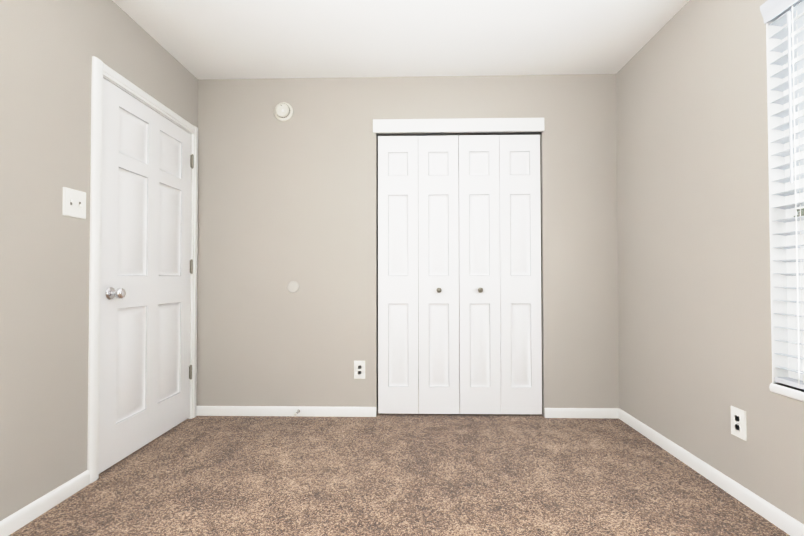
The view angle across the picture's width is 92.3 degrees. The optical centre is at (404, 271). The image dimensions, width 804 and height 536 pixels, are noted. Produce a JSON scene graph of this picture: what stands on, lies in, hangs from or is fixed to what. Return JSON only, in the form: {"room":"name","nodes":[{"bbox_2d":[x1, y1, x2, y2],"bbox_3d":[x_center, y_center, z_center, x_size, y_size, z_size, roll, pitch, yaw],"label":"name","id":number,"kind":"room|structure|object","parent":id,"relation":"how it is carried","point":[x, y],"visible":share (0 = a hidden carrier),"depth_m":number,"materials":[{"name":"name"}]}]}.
{"room":"empty bedroom","nodes":[
{"label":"empty bedroom","id":0,"kind":"room"},
{"bbox_2d":[0,0,197,520],"bbox_3d":[-1.618,-0.215,0.899,0.140,2.540,4.100,0,-1,1],"label":"wall","id":1,"kind":"structure","parent":0,"point":[49,49],"depth_m":1.67,"materials":[{"name":"beige paint"}]},
{"bbox_2d":[0,470,89,535],"bbox_3d":[-1.550,0.964,0.428,0.013,0.067,2.859,0,-1,1],"label":"baseboard","id":2,"kind":"structure","parent":1,"relation":"attached to","point":[30,512],"depth_m":1.62,"materials":[{"name":"white wood"}]},
{"bbox_2d":[63,187,85,218],"bbox_3d":[-1.520,-0.316,1.790,0.016,0.128,0.120,0,-1,1],"label":"light switch","id":3,"kind":"object","parent":1,"relation":"attached to","point":[74,203],"visible":1,"depth_m":1.78,"materials":[{"name":"white plastic"}]},
{"bbox_2d":[87,56,197,483],"bbox_3d":[-1.577,-0.009,2.334,0.157,2.074,0.920,0,-1,1],"label":"door frame","id":4,"kind":"structure","parent":1,"relation":"attached to","point":[101,70],"depth_m":1.91,"materials":[{"name":"white wood"}]},
{"bbox_2d":[99,78,193,473],"bbox_3d":[-1.495,0.019,2.341,0.110,1.993,0.802,0,-1,1],"label":"entry door","id":5,"kind":"structure","parent":1,"relation":"in","point":[146,273],"depth_m":2.25,"materials":[{"name":"white wood"}]},
{"bbox_2d":[9,387,789,535],"bbox_3d":[-0.028,1.057,1.193,3.300,0.100,4.800,0,-1,1],"label":"floor","id":6,"kind":"structure","parent":0,"point":[385,474],"depth_m":1.85,"materials":[{"name":"carpet"}]},
{"bbox_2d":[112,0,688,79],"bbox_3d":[-0.033,-1.482,1.233,3.300,0.100,4.800,0,-1,1],"label":"ceiling","id":7,"kind":"structure","parent":0,"point":[235,39],"depth_m":2.31,"materials":[{"name":"white paint"}]},
{"bbox_2d":[196,74,618,415],"bbox_3d":[0.006,-0.187,2.842,3.020,2.540,0.140,0,-1,1],"label":"wall","id":8,"kind":"structure","parent":0,"point":[283,204],"depth_m":2.78,"materials":[{"name":"beige paint"}]},
{"bbox_2d":[274,102,292,120],"bbox_3d":[-0.875,-1.160,2.785,0.138,0.138,0.046,0,-1,1],"label":"smoke detector","id":9,"kind":"object","parent":8,"relation":"attached to","point":[283,111],"visible":1,"depth_m":2.77,"materials":[{"name":"white plastic"}]},
{"bbox_2d":[196,406,375,416],"bbox_3d":[-0.850,1.000,2.767,1.305,0.067,0.013,0,-1,1],"label":"baseboard","id":10,"kind":"structure","parent":8,"relation":"attached to","point":[309,411],"depth_m":2.76,"materials":[{"name":"white wood"}]},
{"bbox_2d":[287,281,298,292],"bbox_3d":[-0.799,0.110,2.782,0.086,0.086,0.007,0,-1,1],"label":"bumper cover","id":11,"kind":"object","parent":8,"relation":"attached to","point":[292,286],"visible":1,"depth_m":2.78,"materials":[{"name":"grey plastic"}]},
{"bbox_2d":[354,361,364,378],"bbox_3d":[-0.318,0.702,2.762,0.080,0.128,0.008,0,-1,1],"label":"electrical outlet","id":12,"kind":"object","parent":8,"relation":"attached to","point":[359,369],"visible":1,"depth_m":2.76,"materials":[{"name":"white plastic"}]},
{"bbox_2d":[373,118,544,136],"bbox_3d":[0.387,-1.039,2.782,1.222,0.108,0.050,0,-1,1],"label":"trim","id":13,"kind":"structure","parent":8,"relation":"attached to","point":[458,127],"depth_m":2.76,"materials":[{"name":"white wood"}]},
{"bbox_2d":[378,135,541,413],"bbox_3d":[0.395,0.016,2.769,1.166,1.999,0.067,0,-1,1],"label":"bifold closet doors","id":14,"kind":"structure","parent":8,"relation":"in","point":[466,238],"depth_m":2.77,"materials":[{"name":"white wood"}]},
{"bbox_2d":[544,408,615,417],"bbox_3d":[1.244,0.996,2.720,0.505,0.067,0.013,0,-1,1],"label":"baseboard","id":15,"kind":"structure","parent":8,"relation":"attached to","point":[548,412],"depth_m":2.71,"materials":[{"name":"white wood"}]},
{"bbox_2d":[616,0,803,523],"bbox_3d":[1.541,-0.221,0.828,0.140,2.540,4.100,0,-1,1],"label":"wall","id":16,"kind":"structure","parent":0,"point":[694,313],"depth_m":1.93,"materials":[{"name":"beige paint"}]},
{"bbox_2d":[616,408,803,535],"bbox_3d":[1.468,0.965,0.810,0.013,0.067,3.820,0,-1,1],"label":"baseboard","id":17,"kind":"structure","parent":16,"relation":"attached to","point":[765,509],"depth_m":1.80,"materials":[{"name":"white wood"}]},
{"bbox_2d":[731,406,746,440],"bbox_3d":[1.490,0.675,1.724,0.008,0.128,0.080,0,-1,1],"label":"electrical outlet","id":18,"kind":"object","parent":16,"relation":"attached to","point":[738,423],"visible":1,"depth_m":1.72,"materials":[{"name":"white plastic"}]},
{"bbox_2d":[766,12,803,401],"bbox_3d":[1.534,-0.296,1.119,0.137,1.551,0.911,0,-1,1],"label":"window","id":19,"kind":"structure","parent":16,"relation":"in","point":[792,296],"depth_m":1.56,"materials":[{"name":"white plastic"}]},
{"bbox_2d":[760,0,803,389],"bbox_3d":[1.496,-0.332,1.121,0.079,1.535,0.915,0,-1,1],"label":"window blinds","id":20,"kind":"object","parent":19,"relation":"attached to","point":[780,13],"visible":1,"depth_m":1.50,"materials":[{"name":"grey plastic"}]}
]}

